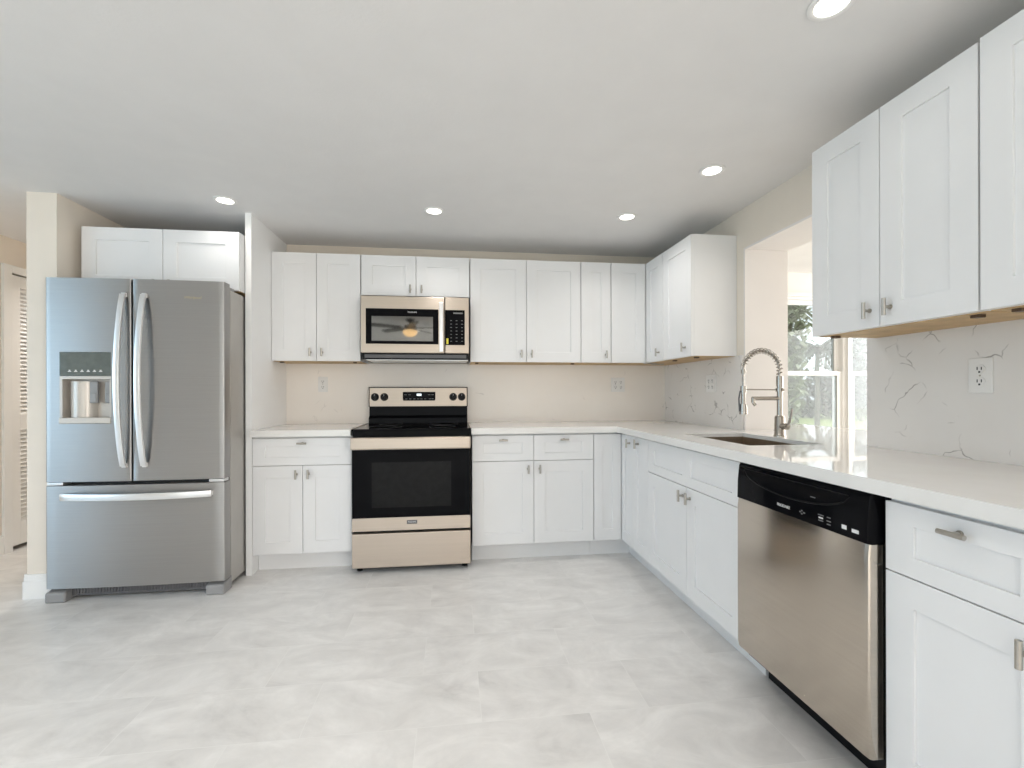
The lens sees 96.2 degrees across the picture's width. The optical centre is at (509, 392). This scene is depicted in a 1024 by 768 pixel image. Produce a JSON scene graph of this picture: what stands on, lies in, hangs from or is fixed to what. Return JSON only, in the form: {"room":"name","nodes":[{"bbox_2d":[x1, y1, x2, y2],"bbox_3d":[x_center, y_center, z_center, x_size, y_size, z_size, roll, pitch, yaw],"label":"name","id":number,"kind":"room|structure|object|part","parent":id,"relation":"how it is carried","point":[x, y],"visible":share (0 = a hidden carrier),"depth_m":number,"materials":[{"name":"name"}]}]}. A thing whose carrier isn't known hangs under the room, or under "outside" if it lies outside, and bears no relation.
{"room":"kitchen","nodes":[
{"label":"kitchen","id":0,"kind":"room"},
{"bbox_2d":[0,235,26,535],"bbox_3d":[-3.721,0.013,3.530,0.120,2.283,2.920,0,0,-7],"label":"wall","id":1,"kind":"structure","parent":0,"point":[12,252],"depth_m":3.31,"materials":[{"name":"beige paint"}]},
{"bbox_2d":[0,535,3,555],"bbox_3d":[-3.651,1.085,3.538,0.016,0.140,2.680,0,0,-7],"label":"baseboard","id":2,"kind":"structure","parent":1,"relation":"attached to","point":[1,536],"depth_m":3.27,"materials":[{"name":"white paint"}]},
{"bbox_2d":[1,263,26,554],"bbox_3d":[-3.680,0.112,3.764,0.018,2.085,0.975,0,0,-7],"label":"trim","id":3,"kind":"structure","parent":1,"relation":"attached to","point":[7,270],"depth_m":3.31,"materials":[{"name":"white paint"}]},
{"bbox_2d":[12,275,26,545],"bbox_3d":[-3.705,0.129,3.761,0.034,1.992,0.835,0,0,-7],"label":"door","id":4,"kind":"structure","parent":1,"relation":"in","point":[19,284],"depth_m":3.42,"materials":[{"name":"white paint"}]},
{"bbox_2d":[26,192,124,573],"bbox_3d":[-2.790,0.011,3.833,0.153,2.283,2.507,0,0,-7],"label":"wall","id":5,"kind":"structure","parent":0,"point":[54,221],"depth_m":2.59,"materials":[{"name":"beige paint"}]},
{"bbox_2d":[22,573,50,599],"bbox_3d":[-2.788,1.085,3.774,0.168,0.135,2.425,0,0,-7],"label":"baseboard","id":6,"kind":"structure","parent":5,"relation":"attached to","point":[33,585],"depth_m":2.57,"materials":[{"name":"white paint"}]},
{"bbox_2d":[245,213,286,575],"bbox_3d":[-1.681,0.009,3.198,0.037,2.283,0.620,0,0,-7],"label":"wall partition","id":7,"kind":"structure","parent":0,"point":[265,378],"depth_m":2.98,"materials":[{"name":"white paint"}]},
{"bbox_2d":[0,541,867,767],"bbox_3d":[0.016,1.186,0.505,11.350,0.080,9.900,0,0,-7],"label":"floor","id":8,"kind":"structure","parent":0,"point":[587,660],"depth_m":1.87,"materials":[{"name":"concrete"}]},
{"bbox_2d":[45,277,245,602],"bbox_3d":[-2.136,0.258,2.957,0.918,1.786,0.946,0,0,-7],"label":"refrigerator","id":9,"kind":"object","parent":8,"relation":"on","point":[146,408],"visible":1,"depth_m":2.57,"materials":[{"name":"silver metal"}]},
{"bbox_3d":[-2.330,-0.072,2.570,0.438,1.124,0.078,0,0,-7],"label":"door","id":10,"kind":"part","parent":9,"relation":"part of","materials":[{"name":"silver metal"}]},
{"bbox_3d":[-2.135,-0.071,2.513,0.029,0.955,0.064,0,0,-7],"label":"handle","id":11,"kind":"part","parent":9,"relation":"part of","materials":[{"name":"metal"}]},
{"bbox_3d":[-2.070,0.569,2.532,0.770,0.036,0.056,0,0,-7],"label":"handle","id":12,"kind":"part","parent":9,"relation":"part of","materials":[{"name":"metal"}]},
{"bbox_3d":[-2.090,0.793,2.599,0.918,0.564,0.078,0,0,-7],"label":"freezer drawer","id":13,"kind":"part","parent":9,"relation":"part of","materials":[{"name":"silver metal"}]},
{"bbox_3d":[-2.032,-0.072,2.526,0.029,0.955,0.064,0,0,-7],"label":"handle","id":14,"kind":"part","parent":9,"relation":"part of","materials":[{"name":"metal"}]},
{"bbox_3d":[-1.871,-0.073,2.626,0.472,1.124,0.078,0,0,-7],"label":"door","id":15,"kind":"part","parent":9,"relation":"part of","materials":[{"name":"silver metal"}]},
{"bbox_2d":[252,436,352,569],"bbox_3d":[-1.358,0.713,3.222,0.606,0.873,0.649,0,0,-7],"label":"base cabinet","id":16,"kind":"object","parent":8,"relation":"on","point":[302,486],"visible":0.94,"depth_m":2.94,"materials":[{"name":"white paint"}]},
{"bbox_3d":[-1.474,0.743,2.923,0.300,0.558,0.020,0,0,-7],"label":"door","id":17,"kind":"part","parent":16,"relation":"part of","materials":[{"name":"white paint"}]},
{"bbox_3d":[-1.324,0.375,2.942,0.604,0.172,0.020,0,0,-7],"label":"drawer","id":18,"kind":"part","parent":16,"relation":"part of","materials":[{"name":"white paint"}]},
{"bbox_2d":[249,423,365,436],"bbox_3d":[-1.357,0.255,3.210,0.608,0.040,0.645,0,0,-7],"label":"countertop","id":19,"kind":"structure","parent":16,"relation":"on","point":[341,429],"depth_m":2.92,"materials":[{"name":"white stone"}]},
{"bbox_3d":[-1.172,0.742,2.960,0.300,0.558,0.020,0,0,-7],"label":"door","id":20,"kind":"part","parent":16,"relation":"part of","materials":[{"name":"white paint"}]},
{"bbox_2d":[350,387,470,571],"bbox_3d":[-0.667,0.551,3.260,0.762,1.194,0.706,0,0,-7],"label":"electric range","id":21,"kind":"object","parent":8,"relation":"on","point":[411,459],"visible":1,"depth_m":2.96,"materials":[{"name":"silver metal"}]},
{"bbox_3d":[-1.031,0.032,3.500,0.060,0.060,0.030,0,0,-7],"label":"knob","id":22,"kind":"part","parent":21,"relation":"part of","materials":[{"name":"black plastic"}]},
{"bbox_3d":[-0.961,0.031,3.509,0.060,0.060,0.030,0,0,-7],"label":"knob","id":23,"kind":"part","parent":21,"relation":"part of","materials":[{"name":"black plastic"}]},
{"bbox_3d":[-0.627,0.319,2.933,0.753,0.078,0.048,0,0,-7],"label":"oven handle","id":24,"kind":"part","parent":21,"relation":"part of","materials":[{"name":"silver metal"}]},
{"bbox_2d":[351,422,470,436],"bbox_3d":[-0.669,0.251,3.272,0.762,0.048,0.640,0,0,-7],"label":"cooktop","id":25,"kind":"object","parent":21,"relation":"in","point":[371,429],"depth_m":2.99,"materials":[{"name":"black glass"}]},
{"bbox_3d":[-0.630,1.004,2.970,0.749,0.217,0.038,0,0,-7],"label":"storage drawer","id":26,"kind":"part","parent":21,"relation":"part of","materials":[{"name":"silver metal"}]},
{"bbox_3d":[-0.632,0.542,2.972,0.749,0.520,0.034,0,0,-7],"label":"oven door","id":27,"kind":"part","parent":21,"relation":"part of","materials":[{"name":"black glass"}]},
{"bbox_3d":[-0.631,0.838,2.969,0.749,0.084,0.039,0,0,-7],"label":"door trim","id":28,"kind":"part","parent":21,"relation":"part of","materials":[{"name":"silver metal"}]},
{"bbox_3d":[-0.705,0.031,3.558,0.739,0.141,0.014,0,0,-7],"label":"control panel","id":29,"kind":"part","parent":21,"relation":"part of","materials":[{"name":"silver metal"}]},
{"bbox_3d":[-0.441,0.030,3.573,0.060,0.060,0.030,0,0,-7],"label":"knob","id":30,"kind":"part","parent":21,"relation":"part of","materials":[{"name":"black plastic"}]},
{"bbox_3d":[-0.376,0.030,3.581,0.060,0.060,0.030,0,0,-7],"label":"knob","id":31,"kind":"part","parent":21,"relation":"part of","materials":[{"name":"black plastic"}]},
{"bbox_2d":[470,430,593,559],"bbox_3d":[0.127,0.709,3.405,0.835,0.873,0.649,0,0,-7],"label":"base cabinet","id":32,"kind":"object","parent":8,"relation":"on","point":[531,495],"visible":1,"depth_m":3.12,"materials":[{"name":"white paint"}]},
{"bbox_3d":[-0.047,0.372,3.100,0.414,0.172,0.020,0,0,-7],"label":"drawer","id":33,"kind":"part","parent":32,"relation":"part of","materials":[{"name":"white paint"}]},
{"bbox_3d":[-0.046,0.740,3.100,0.414,0.558,0.020,0,0,-7],"label":"door","id":34,"kind":"part","parent":32,"relation":"part of","materials":[{"name":"white paint"}]},
{"bbox_3d":[0.368,0.371,3.151,0.414,0.172,0.020,0,0,-7],"label":"drawer","id":35,"kind":"part","parent":32,"relation":"part of","materials":[{"name":"white paint"}]},
{"bbox_3d":[0.369,0.739,3.151,0.414,0.558,0.020,0,0,-7],"label":"door","id":36,"kind":"part","parent":32,"relation":"part of","materials":[{"name":"white paint"}]},
{"bbox_2d":[590,432,646,567],"bbox_3d":[0.961,0.707,3.420,0.820,0.873,0.826,0,0,-7],"label":"base cabinet","id":37,"kind":"object","parent":8,"relation":"on","point":[612,451],"visible":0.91,"depth_m":3.18,"materials":[{"name":"white paint"}]},
{"bbox_3d":[0.674,0.650,3.189,0.192,0.732,0.020,0,0,-7],"label":"door","id":38,"kind":"part","parent":37,"relation":"part of","materials":[{"name":"white paint"}]},
{"bbox_3d":[0.797,0.650,3.087,0.020,0.732,0.206,0,0,-7],"label":"door","id":39,"kind":"part","parent":37,"relation":"part of","materials":[{"name":"white paint"}]},
{"bbox_2d":[633,437,662,581],"bbox_3d":[1.108,0.707,2.905,0.656,0.873,0.229,0,0,-7],"label":"base cabinet","id":40,"kind":"object","parent":8,"relation":"on","point":[640,446],"visible":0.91,"depth_m":2.88,"materials":[{"name":"white paint"}]},
{"bbox_3d":[0.824,0.650,2.869,0.020,0.732,0.226,0,0,-7],"label":"door","id":41,"kind":"part","parent":40,"relation":"part of","materials":[{"name":"white paint"}]},
{"bbox_2d":[648,440,768,674],"bbox_3d":[1.178,0.707,2.337,0.656,0.873,0.912,0,0,-7],"label":"base cabinet","id":42,"kind":"object","parent":8,"relation":"on","point":[693,499],"visible":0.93,"depth_m":2.22,"materials":[{"name":"white paint"}]},
{"bbox_3d":[0.866,0.744,2.529,0.020,0.544,0.453,0,0,-7],"label":"door","id":43,"kind":"part","parent":42,"relation":"part of","materials":[{"name":"white paint"}]},
{"bbox_3d":[0.863,0.522,2.335,0.032,0.058,0.016,0,0,-7],"label":"knob","id":44,"kind":"part","parent":42,"relation":"part of","materials":[{"name":"silver metal"}]},
{"bbox_3d":[0.872,0.522,2.263,0.032,0.058,0.016,0,0,-7],"label":"knob","id":45,"kind":"part","parent":42,"relation":"part of","materials":[{"name":"silver metal"}]},
{"bbox_3d":[0.922,0.744,2.076,0.020,0.544,0.453,0,0,-7],"label":"door","id":46,"kind":"part","parent":42,"relation":"part of","materials":[{"name":"white paint"}]},
{"bbox_2d":[737,462,891,767],"bbox_3d":[1.254,0.707,1.581,0.633,0.872,0.594,0,0,-7],"label":"dishwasher","id":47,"kind":"object","parent":8,"relation":"on","point":[812,568],"visible":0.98,"depth_m":1.43,"materials":[{"name":"silver metal"}]},
{"bbox_3d":[0.966,0.346,1.548,0.051,0.136,0.588,0,0,-7],"label":"control panel","id":48,"kind":"part","parent":47,"relation":"part of","materials":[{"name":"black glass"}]},
{"bbox_2d":[886,498,1023,767],"bbox_3d":[1.332,0.706,1.092,0.656,0.873,0.375,0,0,-7],"label":"base cabinet","id":49,"kind":"object","parent":8,"relation":"on","point":[955,582],"visible":0.99,"depth_m":1.08,"materials":[{"name":"white paint"}]},
{"bbox_3d":[1.021,0.325,1.056,0.032,0.016,0.058,0,0,-7],"label":"knob","id":50,"kind":"part","parent":49,"relation":"part of","materials":[{"name":"silver metal"}]},
{"bbox_3d":[1.047,0.381,1.057,0.020,0.182,0.372,0,0,-7],"label":"drawer","id":51,"kind":"part","parent":49,"relation":"part of","materials":[{"name":"white paint"}]},
{"bbox_3d":[1.037,0.528,0.929,0.032,0.058,0.016,0,0,-7],"label":"knob","id":52,"kind":"part","parent":49,"relation":"part of","materials":[{"name":"silver metal"}]},
{"bbox_2d":[287,245,653,423],"bbox_3d":[-0.621,0.006,3.702,4.455,2.283,0.120,0,0,-7],"label":"wall","id":53,"kind":"structure","parent":0,"point":[290,248],"depth_m":3.67,"materials":[{"name":"beige paint"}]},
{"bbox_2d":[81,226,244,296],"bbox_3d":[-2.135,-0.803,3.090,0.875,0.367,0.721,0,0,-7],"label":"upper cabinet","id":54,"kind":"object","parent":53,"relation":"attached to","point":[106,252],"visible":0.54,"depth_m":2.77,"materials":[{"name":"white paint"}]},
{"bbox_3d":[-2.311,-0.805,2.748,0.440,0.358,0.020,0,0,-7],"label":"door","id":55,"kind":"part","parent":54,"relation":"part of","materials":[{"name":"white paint"}]},
{"bbox_3d":[-1.876,-0.806,2.801,0.428,0.358,0.020,0,0,-7],"label":"door","id":56,"kind":"part","parent":54,"relation":"part of","materials":[{"name":"white paint"}]},
{"bbox_2d":[271,252,367,363],"bbox_3d":[-1.382,-0.602,3.376,0.602,0.774,0.338,0,0,-7],"label":"upper cabinet","id":57,"kind":"object","parent":53,"relation":"attached to","point":[316,297],"visible":0.98,"depth_m":3.24,"materials":[{"name":"white paint"}]},
{"bbox_3d":[-1.516,-0.606,3.232,0.298,0.760,0.020,0,0,-7],"label":"door","id":58,"kind":"part","parent":57,"relation":"part of","materials":[{"name":"white paint"}]},
{"bbox_3d":[-1.385,-0.225,3.407,0.596,0.002,0.272,0,0,-7],"label":"panel","id":59,"kind":"part","parent":57,"relation":"part of","materials":[{"name":"brown wood"}]},
{"bbox_3d":[-1.216,-0.607,3.269,0.298,0.760,0.020,0,0,-7],"label":"door","id":60,"kind":"part","parent":57,"relation":"part of","materials":[{"name":"white paint"}]},
{"bbox_2d":[318,377,327,391],"bbox_3d":[-1.433,-0.066,3.522,0.072,0.118,0.010,0,0,-7],"label":"wall outlet","id":61,"kind":"object","parent":53,"relation":"attached to","point":[322,381],"visible":1,"depth_m":3.52,"materials":[{"name":"white plastic"}]},
{"bbox_2d":[361,255,468,298],"bbox_3d":[-0.696,-0.844,3.461,0.771,0.292,0.338,0,0,-7],"label":"upper cabinet","id":62,"kind":"object","parent":53,"relation":"attached to","point":[381,275],"visible":0.97,"depth_m":3.32,"materials":[{"name":"white paint"}]},
{"bbox_3d":[-0.872,-0.844,3.311,0.382,0.288,0.020,0,0,-7],"label":"door","id":63,"kind":"part","parent":62,"relation":"part of","materials":[{"name":"white paint"}]},
{"bbox_2d":[361,295,468,362],"bbox_3d":[-0.687,-0.457,3.415,0.752,0.446,0.426,0,0,-7],"label":"microwave oven","id":64,"kind":"object","parent":62,"relation":"attached to","point":[394,329],"visible":1,"depth_m":3.24,"materials":[{"name":"silver metal"}]},
{"bbox_3d":[-0.756,-0.468,3.231,0.501,0.248,0.004,0,0,-7],"label":"door glass","id":65,"kind":"part","parent":64,"relation":"part of","materials":[{"name":"black glass"}]},
{"bbox_3d":[-0.755,-0.481,3.251,0.578,0.398,0.038,0,0,-7],"label":"door","id":66,"kind":"part","parent":64,"relation":"part of","materials":[{"name":"silver metal"}]},
{"bbox_3d":[-0.680,-0.236,3.458,0.716,0.003,0.330,0,0,-7],"label":"plate","id":67,"kind":"part","parent":64,"relation":"part of","materials":[{"name":"metal"}]},
{"bbox_3d":[-0.485,-0.462,3.246,0.028,0.347,0.041,0,0,-7],"label":"handle","id":68,"kind":"part","parent":64,"relation":"part of","materials":[{"name":"metal"}]},
{"bbox_3d":[-0.489,-0.845,3.359,0.382,0.288,0.020,0,0,-7],"label":"door","id":69,"kind":"part","parent":62,"relation":"part of","materials":[{"name":"white paint"}]},
{"bbox_2d":[286,364,664,423],"bbox_3d":[-0.191,0.002,3.687,3.041,0.462,0.014,0,0,-7],"label":"backsplash","id":70,"kind":"structure","parent":53,"relation":"attached to","point":[496,393],"depth_m":3.69,"materials":[{"name":"stone"}]},
{"bbox_2d":[469,258,580,364],"bbox_3d":[0.106,-0.605,3.560,0.833,0.774,0.338,0,0,-7],"label":"upper cabinet","id":71,"kind":"object","parent":53,"relation":"attached to","point":[522,312],"visible":0.99,"depth_m":3.42,"materials":[{"name":"white paint"}]},
{"bbox_3d":[-0.086,-0.610,3.408,0.414,0.760,0.020,0,0,-7],"label":"door","id":72,"kind":"part","parent":71,"relation":"part of","materials":[{"name":"white paint"}]},
{"bbox_3d":[0.103,-0.229,3.591,0.826,0.002,0.272,0,0,-7],"label":"panel","id":73,"kind":"part","parent":71,"relation":"part of","materials":[{"name":"brown wood"}]},
{"bbox_3d":[0.328,-0.611,3.460,0.414,0.760,0.020,0,0,-7],"label":"door","id":74,"kind":"part","parent":71,"relation":"part of","materials":[{"name":"white paint"}]},
{"bbox_2d":[573,262,610,364],"bbox_3d":[0.637,-0.611,3.626,0.233,0.764,0.338,0,0,-7],"label":"upper cabinet","id":75,"kind":"object","parent":53,"relation":"attached to","point":[595,277],"visible":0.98,"depth_m":3.50,"materials":[{"name":"white paint"}]},
{"bbox_3d":[0.635,-0.230,3.657,0.226,0.002,0.272,0,0,-7],"label":"panel","id":76,"kind":"part","parent":75,"relation":"part of","materials":[{"name":"brown wood"}]},
{"bbox_2d":[611,378,624,391],"bbox_3d":[0.896,-0.068,3.810,0.116,0.118,0.010,0,0,-7],"label":"wall outlet","id":77,"kind":"object","parent":53,"relation":"attached to","point":[617,384],"visible":1,"depth_m":3.81,"materials":[{"name":"white plastic"}]},
{"bbox_2d":[602,253,695,365],"bbox_3d":[1.061,-0.608,3.551,0.582,0.773,0.591,0,0,-7],"label":"upper cabinet","id":78,"kind":"object","parent":53,"relation":"attached to","point":[636,289],"visible":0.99,"depth_m":3.51,"materials":[{"name":"white paint"}]},
{"bbox_3d":[0.908,-0.612,3.531,0.272,0.760,0.020,0,0,-7],"label":"door","id":79,"kind":"part","parent":78,"relation":"part of","materials":[{"name":"white paint"}]},
{"bbox_3d":[1.062,-0.231,3.551,0.576,0.002,0.585,0,0,-7],"label":"panel","id":80,"kind":"part","parent":78,"relation":"part of","materials":[{"name":"brown wood"}]},
{"bbox_3d":[1.074,-0.613,3.396,0.020,0.760,0.280,0,0,-7],"label":"door","id":81,"kind":"part","parent":78,"relation":"part of","materials":[{"name":"white paint"}]},
{"bbox_2d":[0,0,1023,272],"bbox_3d":[0.010,-1.187,0.505,11.350,0.100,9.900,0,0,-7],"label":"ceiling","id":82,"kind":"structure","parent":0,"point":[533,125],"depth_m":1.81,"materials":[{"name":"white paint"}]},
{"bbox_2d":[213,196,236,204],"bbox_3d":[-1.672,-1.128,2.699,0.124,0.008,0.124,0,0,-7],"label":"recessed light","id":83,"kind":"object","parent":82,"relation":"in","point":[225,200],"visible":1,"depth_m":2.69,"materials":[{"name":"white paint"}]},
{"bbox_2d":[424,207,443,214],"bbox_3d":[-0.472,-1.131,2.861,0.124,0.008,0.124,0,0,-7],"label":"recessed light","id":84,"kind":"object","parent":82,"relation":"in","point":[429,210],"visible":1,"depth_m":2.85,"materials":[{"name":"white paint"}]},
{"bbox_2d":[617,213,636,220],"bbox_3d":[0.755,-1.134,2.965,0.124,0.008,0.124,0,0,-7],"label":"recessed light","id":85,"kind":"object","parent":82,"relation":"in","point":[625,216],"visible":1,"depth_m":2.95,"materials":[{"name":"white paint"}]},
{"bbox_2d":[699,164,724,176],"bbox_3d":[1.033,-1.135,2.349,0.124,0.008,0.124,0,0,-7],"label":"recessed light","id":86,"kind":"object","parent":82,"relation":"in","point":[715,169],"visible":1,"depth_m":2.34,"materials":[{"name":"white paint"}]},
{"bbox_2d":[807,0,855,21],"bbox_3d":[0.941,-1.135,1.343,0.124,0.008,0.124,0,0,-7],"label":"recessed light","id":87,"kind":"object","parent":82,"relation":"in","point":[818,10],"visible":1,"depth_m":1.35,"materials":[{"name":"white paint"}]},
{"bbox_2d":[788,272,811,296],"bbox_3d":[3.304,-0.003,4.510,3.535,2.283,0.140,0,0,-7],"label":"wall","id":88,"kind":"structure","parent":0,"point":[797,282],"depth_m":4.37,"materials":[{"name":"paint"}]},
{"bbox_2d":[788,297,845,427],"bbox_3d":[2.789,-0.198,4.453,0.910,1.435,0.125,0,0,-7],"label":"window","id":89,"kind":"structure","parent":88,"relation":"in","point":[838,373],"depth_m":4.46,"materials":[{"name":"white paint"}]},
{"bbox_3d":[2.788,-0.530,4.458,0.850,0.728,0.028,0,0,-7],"label":"sash","id":90,"kind":"part","parent":89,"relation":"part of","materials":[{"name":"white paint"}]},
{"bbox_3d":[2.794,0.137,4.424,0.850,0.695,0.028,0,0,-7],"label":"sash","id":91,"kind":"part","parent":89,"relation":"part of","materials":[{"name":"white paint"}]},
{"bbox_2d":[788,292,851,428],"bbox_3d":[3.265,-0.177,4.474,2.000,1.550,0.180,0,0,-7],"label":"trim","id":92,"kind":"structure","parent":88,"relation":"attached to","point":[792,294],"depth_m":4.42,"materials":[{"name":"white paint"}]},
{"bbox_2d":[852,371,866,428],"bbox_3d":[3.732,-0.201,4.570,0.910,1.435,0.125,0,0,-7],"label":"window","id":93,"kind":"structure","parent":88,"relation":"in","point":[854,373],"depth_m":4.48,"materials":[{"name":"white paint"}]},
{"bbox_2d":[667,165,988,461],"bbox_3d":[1.959,0.000,-0.166,0.282,2.283,8.190,0,0,-7],"label":"wall","id":94,"kind":"structure","parent":0,"point":[790,202],"depth_m":2.66,"materials":[{"name":"beige paint"}]},
{"bbox_2d":[663,234,736,360],"bbox_3d":[1.243,-0.608,3.078,0.338,0.774,0.387,0,0,-7],"label":"upper cabinet","id":95,"kind":"object","parent":94,"relation":"attached to","point":[700,270],"visible":1,"depth_m":2.90,"materials":[{"name":"white paint"}]},
{"bbox_3d":[1.117,-0.613,3.062,0.020,0.760,0.384,0,0,-7],"label":"door","id":96,"kind":"part","parent":95,"relation":"part of","materials":[{"name":"white paint"}]},
{"bbox_3d":[1.275,-0.232,3.082,0.272,0.002,0.380,0,0,-7],"label":"panel","id":97,"kind":"part","parent":95,"relation":"part of","materials":[{"name":"brown wood"}]},
{"bbox_2d":[665,355,743,429],"bbox_3d":[1.375,-0.002,3.352,0.014,0.462,1.036,0,0,-7],"label":"backsplash","id":98,"kind":"structure","parent":94,"relation":"attached to","point":[687,400],"depth_m":3.25,"materials":[{"name":"stone"}]},
{"bbox_2d":[706,375,715,391],"bbox_3d":[1.386,-0.063,3.169,0.010,0.118,0.116,0,0,-7],"label":"wall outlet","id":99,"kind":"object","parent":94,"relation":"attached to","point":[710,379],"visible":1,"depth_m":3.16,"materials":[{"name":"white plastic"}]},
{"bbox_2d":[744,214,867,445],"bbox_3d":[1.638,-0.333,2.426,0.286,1.122,0.861,0,0,-7],"label":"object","id":100,"kind":"structure","parent":94,"relation":"attached to","point":[766,259],"depth_m":2.84,"materials":[{"name":"paint"}]},
{"bbox_2d":[812,42,1023,338],"bbox_3d":[1.424,-0.608,1.619,0.338,0.774,0.608,0,0,-7],"label":"upper cabinet","id":101,"kind":"object","parent":94,"relation":"attached to","point":[896,194],"visible":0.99,"depth_m":1.52,"materials":[{"name":"white paint"}]},
{"bbox_3d":[1.279,-0.613,1.754,0.020,0.760,0.301,0,0,-7],"label":"door","id":102,"kind":"part","parent":101,"relation":"part of","materials":[{"name":"white paint"}]},
{"bbox_3d":[1.268,-0.293,1.637,0.032,0.058,0.016,0,0,-7],"label":"knob","id":103,"kind":"part","parent":101,"relation":"part of","materials":[{"name":"silver metal"}]},
{"bbox_3d":[1.277,-0.293,1.560,0.032,0.058,0.016,0,0,-7],"label":"knob","id":104,"kind":"part","parent":101,"relation":"part of","materials":[{"name":"silver metal"}]},
{"bbox_3d":[1.455,-0.232,1.622,0.272,0.002,0.601,0,0,-7],"label":"panel","id":105,"kind":"part","parent":101,"relation":"part of","materials":[{"name":"brown wood"}]},
{"bbox_3d":[1.316,-0.613,1.452,0.020,0.760,0.301,0,0,-7],"label":"door","id":106,"kind":"part","parent":101,"relation":"part of","materials":[{"name":"white paint"}]},
{"bbox_2d":[867,319,1023,465],"bbox_3d":[1.652,-0.003,1.108,0.014,0.462,1.753,0,0,-7],"label":"backsplash","id":107,"kind":"structure","parent":94,"relation":"attached to","point":[920,400],"depth_m":1.65,"materials":[{"name":"stone"}]},
{"bbox_2d":[968,357,993,392],"bbox_3d":[1.586,-0.059,1.549,0.010,0.118,0.072,0,0,-7],"label":"wall outlet","id":108,"kind":"object","parent":94,"relation":"attached to","point":[980,370],"visible":1,"depth_m":1.54,"materials":[{"name":"white plastic"}]},
{"bbox_2d":[974,364,985,373],"bbox_3d":[1.583,-0.080,1.549,0.003,0.033,0.033,0,0,-7],"label":"receptacle","id":109,"kind":"object","parent":108,"relation":"attached to","point":[978,368],"depth_m":1.55,"materials":[{"name":"white plastic"}]},
{"bbox_2d":[974,377,985,386],"bbox_3d":[1.583,-0.038,1.549,0.003,0.033,0.033,0,0,-7],"label":"receptacle","id":110,"kind":"object","parent":108,"relation":"attached to","point":[978,381],"depth_m":1.55,"materials":[{"name":"white plastic"}]},
{"bbox_2d":[980,9,1023,311],"bbox_3d":[1.497,-0.611,1.008,0.342,0.778,0.609,0,0,-7],"label":"upper cabinet","id":111,"kind":"object","parent":94,"relation":"attached to","point":[1002,48],"visible":1,"depth_m":1.24,"materials":[{"name":"white paint"}]},
{"bbox_3d":[1.529,-0.232,1.012,0.276,0.002,0.602,0,0,-7],"label":"panel","id":112,"kind":"part","parent":111,"relation":"part of","materials":[{"name":"brown wood"}]},
{"label":"outside","id":113,"kind":"structure","parent":0,"visible":0},
{"bbox_2d":[790,405,866,429],"bbox_3d":[6.247,1.531,31.000,100.000,0.100,120.000,0,0,-7],"label":"ground","id":114,"kind":"structure","parent":113,"point":[824,421],"depth_m":22.74,"materials":[{"name":"green plant"}]},
{"bbox_2d":[788,305,814,423],"bbox_3d":[6.706,-2.027,11.763,1.874,7.120,1.942,0,0,-7],"label":"tree","id":115,"kind":"object","parent":114,"relation":"on","point":[795,312],"visible":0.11,"depth_m":11.20,"materials":[{"name":"green plant"}]},
{"bbox_2d":[795,339,831,424],"bbox_3d":[13.993,-0.510,20.874,2.103,4.055,2.104,0,0,-7],"label":"palm tree","id":116,"kind":"object","parent":114,"relation":"on","point":[818,350],"visible":0.69,"depth_m":20.78,"materials":[{"name":"green plant"}]},
{"bbox_2d":[794,360,866,418],"bbox_3d":[20.255,0.242,25.536,27.011,4.334,1.863,0,0,25],"label":"hedge","id":117,"kind":"object","parent":114,"relation":"on","point":[825,395],"visible":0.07,"depth_m":26.43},
{"bbox_2d":[852,338,866,420],"bbox_3d":[19.062,-1.269,23.726,4.352,5.546,2.818,0,0,12],"label":"tree","id":118,"kind":"object","parent":114,"relation":"on","point":[860,382],"visible":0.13,"depth_m":23.42,"materials":[{"name":"green plant"}]},
{"bbox_3d":[1.397,0.706,0.561,0.656,0.873,0.689,0,0,-7],"label":"base cabinet","id":119,"kind":"object","parent":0,"visible":0},
{"bbox_2d":[469,420,1023,529],"bbox_3d":[1.082,0.249,2.005,2.402,0.040,3.635,0,0,-7],"label":"countertop","id":120,"kind":"structure","parent":119,"relation":"on","point":[993,492],"depth_m":1.55,"materials":[{"name":"white stone"}]},
{"bbox_2d":[704,437,795,445],"bbox_3d":[1.188,0.366,2.314,0.373,0.234,0.596,0,0,-7],"label":"undermount sink","id":121,"kind":"object","parent":120,"relation":"in","point":[740,440],"visible":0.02,"depth_m":2.58,"materials":[{"name":"metal"}]},
{"bbox_2d":[738,348,792,436],"bbox_3d":[1.320,-0.004,2.377,0.264,0.466,0.113,0,0,-7],"label":"spring faucet","id":122,"kind":"object","parent":120,"relation":"on","point":[780,426],"visible":1,"depth_m":2.40,"materials":[{"name":"silver metal"}]},
{"bbox_3d":[1.340,0.044,2.406,0.160,0.052,0.024,0,0,-7],"label":"pot filler spout","id":123,"kind":"part","parent":122,"relation":"part of","materials":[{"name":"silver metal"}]},
{"bbox_3d":[1.333,-0.016,2.402,0.212,0.020,0.047,0,0,-7],"label":"support arm","id":124,"kind":"part","parent":122,"relation":"part of","materials":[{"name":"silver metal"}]},
{"bbox_3d":[1.426,0.134,2.367,0.033,0.112,0.066,0,0,-7],"label":"lever","id":125,"kind":"part","parent":122,"relation":"part of","materials":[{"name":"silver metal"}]}
]}

